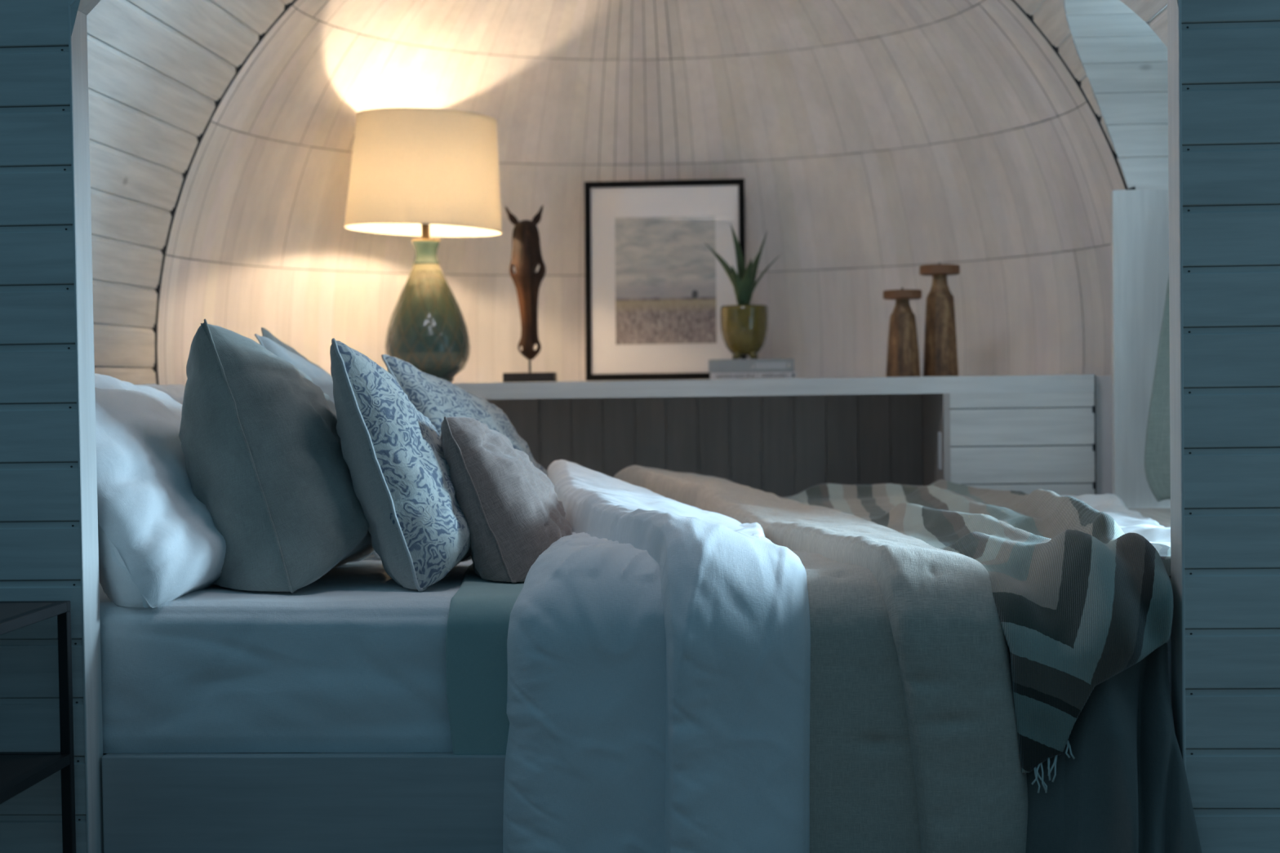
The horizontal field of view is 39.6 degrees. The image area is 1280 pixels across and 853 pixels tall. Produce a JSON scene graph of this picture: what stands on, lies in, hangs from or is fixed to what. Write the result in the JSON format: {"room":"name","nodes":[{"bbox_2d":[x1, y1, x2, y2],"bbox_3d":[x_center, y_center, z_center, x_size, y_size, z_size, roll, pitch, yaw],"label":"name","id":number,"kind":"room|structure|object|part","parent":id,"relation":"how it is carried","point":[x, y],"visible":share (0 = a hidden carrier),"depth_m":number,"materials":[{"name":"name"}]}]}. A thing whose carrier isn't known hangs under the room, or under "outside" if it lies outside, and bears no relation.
{"room":"bedroom","nodes":[
{"label":"bedroom","id":0,"kind":"room"},
{"bbox_2d":[144,0,1095,368],"bbox_3d":[0.059,-0.573,6.254,3.161,2.532,1.581,-1,2,3],"label":"shell","id":1,"kind":"object","parent":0,"point":[280,0],"visible":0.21,"depth_m":5.45,"materials":[{"name":"grey wood"}]},
{"bbox_2d":[86,0,1167,384],"bbox_3d":[-0.039,-0.508,4.519,3.075,2.483,1.844,-1,2,3],"label":"wall","id":2,"kind":"structure","parent":0,"point":[122,24],"depth_m":5.11,"materials":[{"name":"white wood"}]},
{"bbox_2d":[0,0,1279,852],"bbox_3d":[0.050,-0.237,3.573,6.100,2.323,0.011,-1,2,3],"label":"wall","id":3,"kind":"structure","parent":0,"point":[1230,49],"depth_m":3.53,"materials":[{"name":"grey"}]},
{"bbox_2d":[69,0,100,14],"bbox_3d":[-0.908,-1.116,3.642,0.512,0.512,0.092,-1,2,3],"label":"trim","id":4,"kind":"structure","parent":3,"relation":"attached to","point":[85,6],"depth_m":3.68,"materials":[{"name":"white wood"}]},
{"bbox_2d":[67,1,103,852],"bbox_3d":[-1.147,0.036,3.687,0.006,1.805,0.092,-1,2,3],"label":"trim","id":5,"kind":"structure","parent":3,"relation":"attached to","point":[77,42],"depth_m":3.68,"materials":[{"name":"white wood"}]},
{"bbox_2d":[1167,0,1186,771],"bbox_3d":[1.075,0.008,3.561,0.006,1.805,0.092,-1,2,3],"label":"trim","id":6,"kind":"structure","parent":3,"relation":"attached to","point":[1174,53],"depth_m":3.54,"materials":[{"name":"white wood"}]},
{"bbox_2d":[155,0,1125,494],"bbox_3d":[0.058,-0.564,6.232,3.075,2.464,1.538,-1,2,3],"label":"wall","id":7,"kind":"structure","parent":0,"point":[873,143],"depth_m":6.36,"materials":[{"name":"grey wood"}]},
{"bbox_2d":[147,0,1135,384],"bbox_3d":[0.015,-0.483,5.451,3.102,2.608,0.043,-1,2,3],"label":"trim","id":8,"kind":"structure","parent":7,"relation":"attached to","point":[201,136],"depth_m":5.52,"materials":[{"name":"grey wood"}]},
{"bbox_2d":[452,374,1112,497],"bbox_3d":[0.085,0.146,6.249,3.068,0.616,1.512,-1,2,3],"label":"shelf","id":9,"kind":"object","parent":7,"relation":"attached to","point":[1026,434],"visible":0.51,"depth_m":6.13,"materials":[{"name":"grey wood"}]},
{"bbox_2d":[343,107,502,382],"bbox_3d":[-0.748,-0.614,6.158,0.563,0.925,0.564,-1,2,3],"label":"table lamp","id":10,"kind":"object","parent":9,"relation":"on","point":[425,172],"visible":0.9,"depth_m":5.98,"materials":[{"name":"beige fabric"}]},
{"bbox_3d":[-0.752,-0.872,6.151,0.541,0.405,0.541,-1,2,3],"label":"lamp shade","id":11,"kind":"part","parent":10,"relation":"part of","materials":[{"name":"white fabric"}]},
{"bbox_2d":[421,223,430,239],"bbox_3d":[-0.742,-0.708,6.155,0.034,0.124,0.034,-1,2,3],"label":"socket","id":12,"kind":"object","parent":10,"relation":"attached to","point":[425,228],"depth_m":6.14,"materials":[{"name":"gold metal"}]},
{"bbox_2d":[502,204,556,382],"bbox_3d":[-0.388,-0.463,6.180,0.179,0.616,0.113,-1,2,3],"label":"horse sculpture","id":13,"kind":"object","parent":9,"relation":"on","point":[526,255],"visible":1,"depth_m":6.16,"materials":[{"name":"brown wood"}]},
{"bbox_3d":[-0.384,-0.212,6.198,0.007,0.054,0.007,-1,2,3],"label":"rod","id":14,"kind":"part","parent":13,"relation":"part of","materials":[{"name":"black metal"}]},
{"bbox_2d":[584,178,746,381],"bbox_3d":[0.095,-0.551,6.670,0.603,0.751,0.094,-1,2,3],"label":"framed picture","id":15,"kind":"object","parent":9,"relation":"on","point":[655,292],"visible":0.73,"depth_m":6.67,"materials":[{"name":"black"}]},
{"bbox_2d":[614,215,716,344],"bbox_3d":[0.096,-0.549,6.665,0.378,0.479,0.048,-1,2,3],"label":"print","id":16,"kind":"object","parent":15,"relation":"attached to","point":[665,272],"depth_m":6.66},
{"bbox_2d":[710,371,796,379],"bbox_3d":[0.403,-0.181,6.319,0.303,0.023,0.211,-1,2,3],"label":"book","id":17,"kind":"object","parent":9,"relation":"on","point":[792,375],"visible":1,"depth_m":6.21,"materials":[{"name":"white paper"}]},
{"bbox_2d":[708,358,794,373],"bbox_3d":[0.395,-0.216,6.314,0.299,0.047,0.201,-1,2,3],"label":"book","id":18,"kind":"object","parent":17,"relation":"on","point":[764,365],"visible":0.95,"depth_m":6.21,"materials":[{"name":"grey paper"}]},
{"bbox_2d":[703,222,781,359],"bbox_3d":[0.368,-0.480,6.309,0.277,0.490,0.170,-1,2,3],"label":"potted plant","id":19,"kind":"object","parent":18,"relation":"on","point":[744,325],"visible":1,"depth_m":6.26,"materials":[{"name":"green plant"}]},
{"bbox_2d":[720,304,768,355],"bbox_3d":[0.371,-0.341,6.312,0.170,0.176,0.170,-1,2,3],"label":"pot","id":20,"kind":"object","parent":19,"relation":"attached to","point":[744,327],"depth_m":6.25,"materials":[{"name":"green ceramic"}]},
{"bbox_2d":[883,287,921,377],"bbox_3d":[0.870,-0.313,5.884,0.127,0.297,0.127,-1,2,3],"label":"candle holder","id":21,"kind":"object","parent":9,"relation":"on","point":[903,353],"visible":1,"depth_m":5.84,"materials":[{"name":"brown wood"}]},
{"bbox_3d":[0.868,-0.436,5.881,0.127,0.029,0.127,-1,2,3],"label":"dish","id":22,"kind":"part","parent":21,"relation":"part of","materials":[{"name":"brown wood"}]},
{"bbox_2d":[919,262,959,376],"bbox_3d":[0.999,-0.357,5.915,0.133,0.379,0.133,-1,2,3],"label":"candle holder","id":23,"kind":"object","parent":9,"relation":"on","point":[940,350],"visible":0.99,"depth_m":5.87,"materials":[{"name":"brown wood"}]},
{"bbox_3d":[0.997,-0.520,5.911,0.133,0.031,0.133,-1,2,3],"label":"dish","id":24,"kind":"part","parent":23,"relation":"part of","materials":[{"name":"brown wood"}]},
{"bbox_3d":[0.940,0.076,5.577,0.007,0.117,0.055,-1,2,3],"label":"socket plate","id":25,"kind":"part","parent":9,"relation":"part of","materials":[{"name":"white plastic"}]},
{"bbox_3d":[1.171,0.175,5.490,0.458,0.562,0.020,-1,2,3],"label":"panel","id":26,"kind":"part","parent":9,"relation":"part of","materials":[{"name":"white wood"}]},
{"bbox_2d":[1064,0,1168,189],"bbox_3d":[1.605,-0.952,4.823,0.880,0.508,1.018,-1,2,3],"label":"wall","id":27,"kind":"structure","parent":0,"point":[1125,63],"depth_m":5.23,"materials":[{"name":"white wood"}]},
{"bbox_2d":[1110,189,1170,527],"bbox_3d":[1.704,-0.449,4.535,0.662,1.494,1.609,-1,2,3],"label":"window","id":28,"kind":"structure","parent":27,"relation":"attached to","point":[1140,218],"depth_m":5.33,"materials":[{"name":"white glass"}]},
{"bbox_3d":[1.714,0.280,4.552,0.662,0.036,1.605,-1,2,3],"label":"sill","id":29,"kind":"part","parent":28,"relation":"part of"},
{"bbox_2d":[1144,277,1170,502],"bbox_3d":[1.703,-0.411,4.931,0.541,1.270,0.677,-1,2,3],"label":"curtain","id":30,"kind":"object","parent":28,"relation":"hanging from","point":[1157,451],"visible":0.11,"depth_m":5.11,"materials":[{"name":"fabric"}]},
{"bbox_3d":[0.035,0.964,3.050,6.100,0.050,8.100,-1,2,3],"label":"floor","id":31,"kind":"structure","parent":0,"visible":0},
{"bbox_2d":[0,600,75,852],"bbox_3d":[-1.398,0.656,3.413,0.460,0.585,0.460,-1,2,3],"label":"side table","id":32,"kind":"object","parent":31,"relation":"on","point":[20,771],"visible":1,"depth_m":3.60,"materials":[{"name":"black metal"}]},
{"bbox_2d":[0,754,58,786],"bbox_3d":[-1.398,0.680,3.414,0.418,0.011,0.418,-1,2,3],"label":"shelf","id":33,"kind":"object","parent":32,"relation":"attached to","point":[14,768],"depth_m":3.51,"materials":[{"name":"black wood"}]},
{"bbox_3d":[-1.398,0.684,3.414,0.458,0.021,0.458,-1,2,3],"label":"shelf rail","id":34,"kind":"part","parent":32,"relation":"part of","materials":[{"name":"black metal"}]},
{"bbox_3d":[-1.402,0.374,3.406,0.460,0.021,0.460,-1,2,3],"label":"rail","id":35,"kind":"part","parent":32,"relation":"part of","materials":[{"name":"black metal"}]},
{"bbox_3d":[-1.167,0.658,3.620,0.021,0.564,0.021,-1,2,3],"label":"leg","id":36,"kind":"part","parent":32,"relation":"part of","materials":[{"name":"black metal"}]},
{"bbox_2d":[102,752,505,852],"bbox_3d":[-0.017,0.776,4.551,2.430,0.246,1.780,-1,2,3],"label":"bed","id":37,"kind":"object","parent":31,"relation":"on","point":[232,802],"visible":0.28,"depth_m":3.70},
{"bbox_2d":[99,552,1171,753],"bbox_3d":[-0.019,0.495,4.563,2.500,0.323,1.773,-1,2,3],"label":"mattress","id":38,"kind":"object","parent":37,"relation":"on","point":[352,660],"visible":0.23,"depth_m":3.74,"materials":[{"name":"white fabric"}]},
{"bbox_2d":[94,373,182,420],"bbox_3d":[-1.123,0.106,4.345,0.416,0.496,0.587,-1,2,3],"label":"pillow","id":39,"kind":"object","parent":38,"relation":"on","point":[101,381],"visible":0.06,"depth_m":4.35,"materials":[{"name":"white fabric"}]},
{"bbox_2d":[134,383,185,404],"bbox_3d":[-1.157,0.108,4.938,0.369,0.460,0.531,-1,2,3],"label":"pillow","id":40,"kind":"object","parent":38,"relation":"on","point":[175,392],"visible":0.05,"depth_m":4.80,"materials":[{"name":"white fabric"}]},
{"bbox_2d":[94,387,226,608],"bbox_3d":[-1.120,0.136,4.087,0.426,0.477,0.696,-1,2,3],"label":"pillow","id":41,"kind":"object","parent":38,"relation":"on","point":[159,544],"visible":0.49,"depth_m":3.83,"materials":[{"name":"white fabric"}]},
{"bbox_2d":[178,319,374,592],"bbox_3d":[-0.829,0.054,4.205,0.454,0.603,0.668,-1,2,3],"label":"cushion","id":42,"kind":"object","parent":38,"relation":"on","point":[261,445],"visible":0.91,"depth_m":3.95,"materials":[{"name":"grey fabric"}]},
{"bbox_2d":[261,327,331,376],"bbox_3d":[-0.797,0.030,5.003,0.208,0.609,0.618,0,2,26],"label":"cushion","id":43,"kind":"object","parent":38,"relation":"on","point":[265,332],"visible":0.05,"depth_m":4.80,"materials":[{"name":"grey fabric"}]},
{"bbox_2d":[254,333,380,559],"bbox_3d":[-0.700,0.043,4.808,0.348,0.588,0.597,0,2,32],"label":"cushion","id":44,"kind":"object","parent":38,"relation":"on","point":[319,376],"visible":0.11,"depth_m":4.67,"materials":[{"name":"fabric"}]},
{"bbox_2d":[329,337,471,591],"bbox_3d":[-0.540,0.074,4.170,0.340,0.558,0.594,-1,2,3],"label":"cushion","id":45,"kind":"object","parent":38,"relation":"on","point":[393,453],"visible":0.88,"depth_m":3.97,"materials":[{"name":"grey fabric"}]},
{"bbox_2d":[445,563,524,755],"bbox_3d":[-0.222,0.496,4.578,0.375,0.332,1.815,-1,2,3],"label":"sheet","id":46,"kind":"object","parent":38,"relation":"on","point":[480,611],"visible":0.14,"depth_m":3.68,"materials":[{"name":"teal fabric"}]},
{"bbox_2d":[381,354,547,475],"bbox_3d":[-0.404,0.069,4.823,0.319,0.530,0.614,0,2,24],"label":"cushion","id":47,"kind":"object","parent":46,"relation":"on","point":[435,397],"visible":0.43,"depth_m":4.66,"materials":[{"name":"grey fabric"}]},
{"bbox_2d":[440,416,572,582],"bbox_3d":[-0.318,0.157,4.191,0.322,0.370,0.489,-1,2,3],"label":"cushion","id":48,"kind":"object","parent":46,"relation":"on","point":[513,512],"visible":0.91,"depth_m":4.03,"materials":[{"name":"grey fabric"}]},
{"bbox_2d":[502,459,810,852],"bbox_3d":[0.038,0.491,4.324,0.643,0.778,1.644,-1,2,1],"label":"duvet","id":49,"kind":"object","parent":46,"relation":"on","point":[659,649],"visible":0.98,"depth_m":3.58,"materials":[{"name":"white fabric"}]},
{"bbox_2d":[780,480,1173,793],"bbox_3d":[0.847,0.436,4.491,0.644,0.542,2.090,-1,2,-12],"label":"throw blanket","id":50,"kind":"object","parent":38,"relation":"on","point":[1080,600],"visible":0.79,"depth_m":3.56,"materials":[{"name":"fabric"}]},
{"bbox_2d":[1060,493,1170,546],"bbox_3d":[0.932,0.265,4.574,0.835,0.104,1.640,-1,2,3],"label":"blanket","id":51,"kind":"object","parent":38,"relation":"on","point":[1129,521],"visible":0.02,"depth_m":4.64,"materials":[{"name":"fabric"}]},
{"bbox_2d":[613,465,1027,852],"bbox_3d":[0.369,0.504,4.521,0.571,0.742,2.044,-1,2,-12],"label":"quilt","id":52,"kind":"object","parent":37,"relation":"on","point":[914,748],"visible":0.81,"depth_m":3.60,"materials":[{"name":"beige fabric"}]},
{"bbox_2d":[1008,575,1201,852],"bbox_3d":[0.901,0.568,3.781,0.795,0.590,0.761,-1,2,3],"label":"bedspread","id":53,"kind":"object","parent":37,"relation":"on","point":[1125,788],"visible":0.25,"depth_m":3.52,"materials":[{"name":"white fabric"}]}
]}

